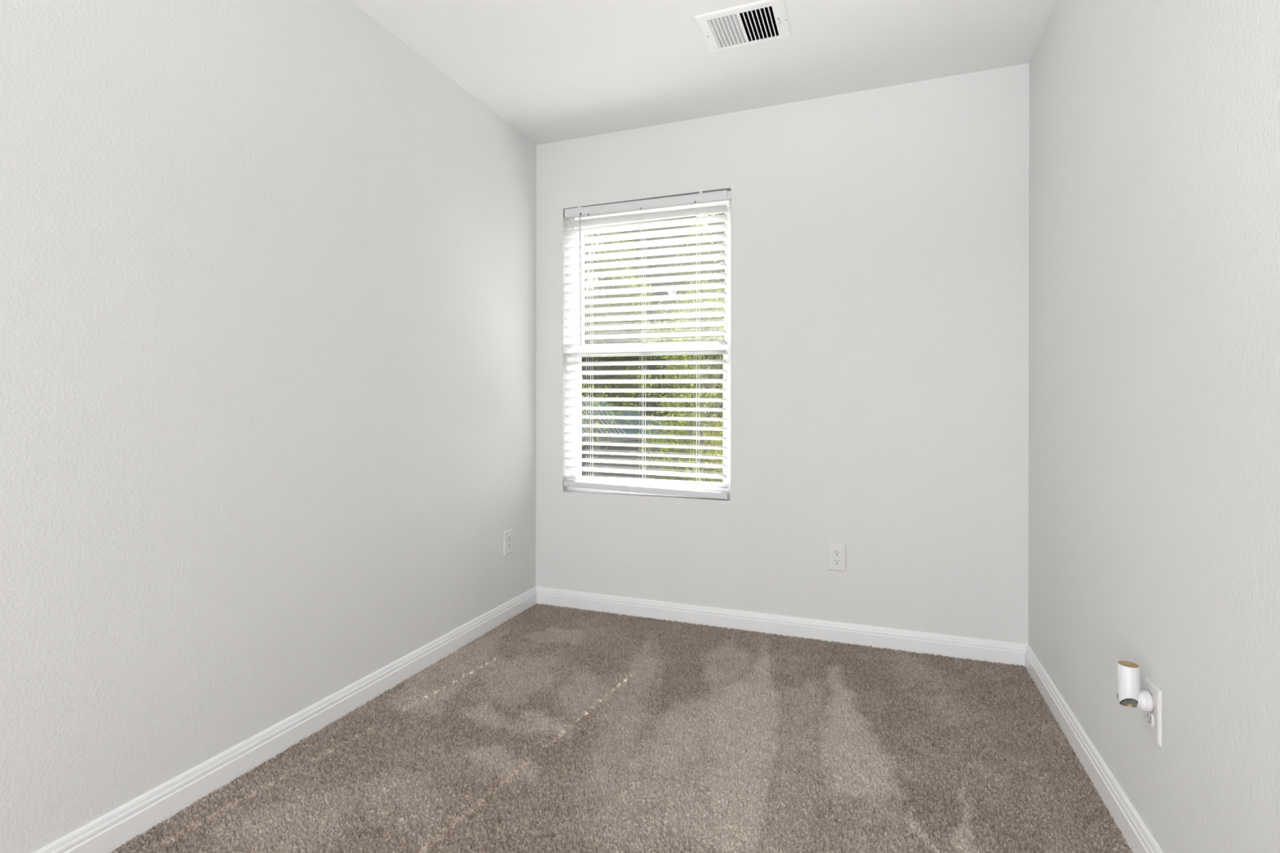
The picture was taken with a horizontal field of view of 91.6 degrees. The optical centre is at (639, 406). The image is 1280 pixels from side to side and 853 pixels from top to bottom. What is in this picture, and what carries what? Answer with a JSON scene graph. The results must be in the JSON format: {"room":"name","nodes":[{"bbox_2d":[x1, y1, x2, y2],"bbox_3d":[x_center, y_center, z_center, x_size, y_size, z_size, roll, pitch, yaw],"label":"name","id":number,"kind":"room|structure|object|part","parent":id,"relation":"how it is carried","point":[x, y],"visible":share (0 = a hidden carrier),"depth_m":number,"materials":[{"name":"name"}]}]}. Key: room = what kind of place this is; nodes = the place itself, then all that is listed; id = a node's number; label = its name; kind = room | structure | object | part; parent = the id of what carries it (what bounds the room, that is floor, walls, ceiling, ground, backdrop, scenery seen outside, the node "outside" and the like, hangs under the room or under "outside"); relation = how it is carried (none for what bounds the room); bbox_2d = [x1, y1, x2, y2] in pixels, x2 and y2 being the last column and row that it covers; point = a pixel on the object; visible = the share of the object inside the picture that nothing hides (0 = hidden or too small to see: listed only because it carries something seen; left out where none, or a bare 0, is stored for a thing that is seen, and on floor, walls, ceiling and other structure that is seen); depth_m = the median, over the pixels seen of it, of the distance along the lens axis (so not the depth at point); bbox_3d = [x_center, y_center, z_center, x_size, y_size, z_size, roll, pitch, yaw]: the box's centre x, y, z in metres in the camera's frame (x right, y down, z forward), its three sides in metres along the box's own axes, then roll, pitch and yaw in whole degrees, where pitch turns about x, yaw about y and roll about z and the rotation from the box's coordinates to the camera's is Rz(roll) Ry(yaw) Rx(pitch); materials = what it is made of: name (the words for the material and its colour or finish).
{"room":"empty bedroom","nodes":[
{"label":"empty bedroom","id":0,"kind":"room"},
{"bbox_2d":[0,0,536,852],"bbox_3d":[-1.552,-0.179,0.852,0.120,2.640,5.341,0,0,21],"label":"wall","id":1,"kind":"structure","parent":0,"point":[268,269],"depth_m":1.74,"materials":[{"name":"paint"}]},
{"bbox_2d":[32,586,537,852],"bbox_3d":[-1.470,1.010,0.884,0.014,0.101,5.221,0,0,21],"label":"baseboard","id":2,"kind":"structure","parent":1,"relation":"attached to","point":[108,833],"depth_m":1.82,"materials":[{"name":"white wood"}]},
{"bbox_2d":[503,528,512,555],"bbox_3d":[-0.648,0.670,3.074,0.009,0.121,0.079,0,0,21],"label":"wall outlet","id":3,"kind":"object","parent":1,"relation":"attached to","point":[508,535],"visible":1,"depth_m":3.07,"materials":[{"name":"plastic"}]},
{"bbox_2d":[506,542,511,549],"bbox_3d":[-0.646,0.689,3.073,0.003,0.030,0.036,0,0,21],"label":"receptacle","id":4,"kind":"object","parent":3,"relation":"attached to","point":[508,544],"depth_m":3.07,"materials":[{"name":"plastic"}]},
{"bbox_2d":[506,534,511,541],"bbox_3d":[-0.646,0.650,3.073,0.003,0.030,0.036,0,0,21],"label":"receptacle","id":5,"kind":"object","parent":3,"relation":"attached to","point":[508,536],"depth_m":3.07,"materials":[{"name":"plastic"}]},
{"bbox_2d":[350,0,1057,145],"bbox_3d":[-0.406,-1.448,0.485,2.279,0.100,5.221,0,0,21],"label":"ceiling","id":6,"kind":"structure","parent":0,"point":[553,70],"depth_m":2.44,"materials":[{"name":"paint"}]},
{"bbox_2d":[693,0,792,53],"bbox_3d":[0.385,-1.479,2.289,0.317,0.194,0.252,0,0,21],"label":"ceiling vent","id":7,"kind":"object","parent":6,"relation":"in","point":[724,27],"visible":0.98,"depth_m":2.30,"materials":[{"name":"metal"}]},
{"bbox_2d":[535,62,1029,644],"bbox_3d":[0.533,-0.176,2.988,2.519,2.640,0.133,0,0,21],"label":"wall","id":8,"kind":"structure","parent":0,"point":[879,237],"depth_m":2.77,"materials":[{"name":"paint"}]},
{"bbox_2d":[562,200,730,501],"bbox_3d":[0.040,-0.294,3.189,0.894,1.491,0.154,0,0,21],"label":"window","id":9,"kind":"structure","parent":8,"relation":"in","point":[726,482],"depth_m":3.20,"materials":[{"name":"white plastic"}]},
{"bbox_3d":[0.026,0.450,3.155,0.894,0.003,0.081,0,0,21],"label":"sill","id":10,"kind":"part","parent":9,"relation":"part of","materials":[{"name":"paint"}]},
{"bbox_2d":[564,190,730,499],"bbox_3d":[0.023,-0.297,3.139,0.889,1.484,0.065,0,0,21],"label":"window blind","id":11,"kind":"object","parent":9,"relation":"attached to","point":[723,195],"visible":1,"depth_m":3.13,"materials":[{"name":"white plastic"}]},
{"bbox_3d":[-0.263,-0.295,3.253,0.013,1.415,0.054,0,0,21],"label":"ladder cord","id":12,"kind":"part","parent":11,"relation":"part of","materials":[{"name":"white fabric"}]},
{"bbox_3d":[0.008,-0.309,3.121,0.012,1.385,0.002,0,0,26],"label":"lift cord","id":13,"kind":"part","parent":11,"relation":"part of","materials":[{"name":"white fabric"}]},
{"bbox_3d":[0.014,-0.294,3.149,0.013,1.415,0.054,0,0,21],"label":"ladder cord","id":14,"kind":"part","parent":11,"relation":"part of","materials":[{"name":"white fabric"}]},
{"bbox_3d":[0.015,0.419,3.148,0.869,0.049,0.051,0,0,21],"label":"rail","id":15,"kind":"part","parent":11,"relation":"part of","materials":[{"name":"white plastic"}]},
{"bbox_3d":[0.018,-1.017,3.149,0.857,0.037,0.040,0,0,21],"label":"head rail","id":16,"kind":"part","parent":11,"relation":"part of","materials":[{"name":"white plastic"}]},
{"bbox_3d":[0.277,-0.294,3.050,0.013,1.415,0.054,0,0,21],"label":"ladder cord","id":17,"kind":"part","parent":11,"relation":"part of","materials":[{"name":"white fabric"}]},
{"bbox_3d":[0.046,0.053,3.207,0.840,0.735,0.024,0,0,21],"label":"sash","id":18,"kind":"part","parent":9,"relation":"part of","materials":[{"name":"white plastic"}]},
{"bbox_3d":[0.060,-0.642,3.239,0.840,0.734,0.026,0,0,21],"label":"sash","id":19,"kind":"part","parent":9,"relation":"part of","materials":[{"name":"white plastic"}]},
{"bbox_2d":[535,586,1027,666],"bbox_3d":[0.506,1.014,2.922,2.279,0.101,0.014,0,0,21],"label":"baseboard","id":20,"kind":"structure","parent":8,"relation":"attached to","point":[909,641],"depth_m":2.84,"materials":[{"name":"white wood"}]},
{"bbox_2d":[827,542,846,571],"bbox_3d":[0.880,0.674,2.784,0.079,0.121,0.009,0,0,21],"label":"wall outlet","id":21,"kind":"object","parent":8,"relation":"attached to","point":[837,553],"visible":1,"depth_m":2.78,"materials":[{"name":"plastic"}]},
{"bbox_2d":[832,558,840,564],"bbox_3d":[0.879,0.694,2.782,0.036,0.030,0.003,0,0,21],"label":"receptacle","id":22,"kind":"object","parent":21,"relation":"attached to","point":[835,561],"depth_m":2.78,"materials":[{"name":"plastic"}]},
{"bbox_2d":[832,549,840,556],"bbox_3d":[0.879,0.655,2.782,0.036,0.030,0.003,0,0,21],"label":"receptacle","id":23,"kind":"object","parent":21,"relation":"attached to","point":[836,553],"depth_m":2.78,"materials":[{"name":"plastic"}]},
{"bbox_2d":[1028,0,1279,852],"bbox_3d":[0.693,-0.176,0.007,0.120,2.640,5.341,0,0,21],"label":"wall","id":24,"kind":"structure","parent":0,"point":[1154,211],"depth_m":1.33,"materials":[{"name":"paint"}]},
{"bbox_2d":[1024,644,1163,852],"bbox_3d":[0.649,1.014,0.087,0.014,0.101,5.221,0,0,21],"label":"baseboard","id":25,"kind":"structure","parent":24,"relation":"attached to","point":[1135,833],"depth_m":1.73,"materials":[{"name":"white wood"}]},
{"bbox_2d":[1144,676,1161,746],"bbox_3d":[1.144,0.680,1.393,0.009,0.121,0.079,0,0,21],"label":"wall outlet","id":26,"kind":"object","parent":24,"relation":"attached to","point":[1153,719],"visible":0.84,"depth_m":1.37,"materials":[{"name":"plastic"}]},
{"bbox_2d":[1116,661,1153,711],"bbox_3d":[1.113,0.632,1.405,0.060,0.101,0.044,0,0,21],"label":"plug","id":27,"kind":"object","parent":26,"relation":"attached to","point":[1129,694],"visible":1,"depth_m":1.39,"materials":[{"name":"white plastic"}]},
{"bbox_2d":[1146,711,1154,727],"bbox_3d":[1.142,0.699,1.394,0.003,0.030,0.036,0,0,21],"label":"receptacle","id":28,"kind":"object","parent":26,"relation":"attached to","point":[1149,715],"depth_m":1.39,"materials":[{"name":"plastic"}]},
{"bbox_3d":[-0.411,1.102,0.485,2.279,0.080,5.221,0,0,21],"label":"floor","id":29,"kind":"structure","parent":0,"visible":0},
{"bbox_2d":[111,603,1132,852],"bbox_3d":[-0.411,1.050,0.485,2.271,0.016,5.213,0,0,21],"label":"carpet","id":30,"kind":"object","parent":29,"relation":"on","point":[555,729],"visible":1,"depth_m":1.84,"materials":[{"name":"brown carpet"}]},
{"label":"outside","id":31,"kind":"structure","parent":0,"visible":0},
{"bbox_3d":[14.809,3.919,44.173,120.000,0.200,86.879,0,0,21],"label":"lawn","id":32,"kind":"structure","parent":31,"visible":0},
{"bbox_2d":[581,383,639,476],"bbox_3d":[-1.187,1.548,16.687,2.012,4.493,2.186,0,0,21],"label":"tree","id":33,"kind":"object","parent":32,"relation":"on","point":[594,439],"visible":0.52,"depth_m":16.63,"materials":[{"name":"green plant"}]},
{"bbox_2d":[581,224,657,413],"bbox_3d":[-2.984,-3.615,35.256,8.163,15.561,8.232,0,0,0],"label":"tree","id":34,"kind":"object","parent":32,"relation":"on","point":[614,394],"visible":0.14,"depth_m":34.27,"materials":[{"name":"green plant"}]},
{"bbox_2d":[581,395,697,480],"bbox_3d":[-4.529,1.686,25.715,11.280,4.198,8.450,0,0,45],"label":"house","id":35,"kind":"structure","parent":32,"relation":"on","point":[635,422],"depth_m":22.46,"materials":[{"name":"blue gray siding"},{"name":"glass"}]},
{"bbox_2d":[581,323,723,435],"bbox_3d":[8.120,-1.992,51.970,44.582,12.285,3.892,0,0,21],"label":"hedge","id":36,"kind":"object","parent":32,"relation":"on","point":[600,342],"visible":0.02,"depth_m":55.10,"materials":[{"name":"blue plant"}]},
{"bbox_2d":[588,216,719,455],"bbox_3d":[0.858,-5.971,44.701,10.193,20.355,10.052,0,0,21],"label":"tree","id":37,"kind":"object","parent":32,"relation":"on","point":[650,404],"visible":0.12,"depth_m":41.81,"materials":[{"name":"green leaves"},{"name":"bark"}]},
{"bbox_2d":[654,410,698,480],"bbox_3d":[1.267,1.894,20.931,1.634,3.810,1.653,0,0,21],"label":"shrub","id":38,"kind":"object","parent":32,"relation":"on","point":[672,423],"visible":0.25,"depth_m":20.85,"materials":[{"name":"green plant"}]},
{"bbox_2d":[631,279,724,482],"bbox_3d":[1.522,0.441,14.379,3.640,6.716,3.765,0,0,21],"label":"tree","id":39,"kind":"object","parent":32,"relation":"on","point":[704,395],"visible":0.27,"depth_m":14.04,"materials":[{"name":"green plant"}]},
{"bbox_2d":[660,213,724,481],"bbox_3d":[5.036,-3.072,31.259,7.648,14.418,8.035,0,0,21],"label":"tree","id":40,"kind":"object","parent":32,"relation":"on","point":[721,280],"visible":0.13,"depth_m":30.05,"materials":[{"name":"green plant"}]},
{"bbox_2d":[685,417,723,482],"bbox_3d":[2.226,2.051,18.417,1.732,3.497,1.808,0,0,21],"label":"shrub","id":41,"kind":"object","parent":32,"relation":"on","point":[712,423],"visible":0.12,"depth_m":18.40,"materials":[{"name":"green plant"}]}
]}

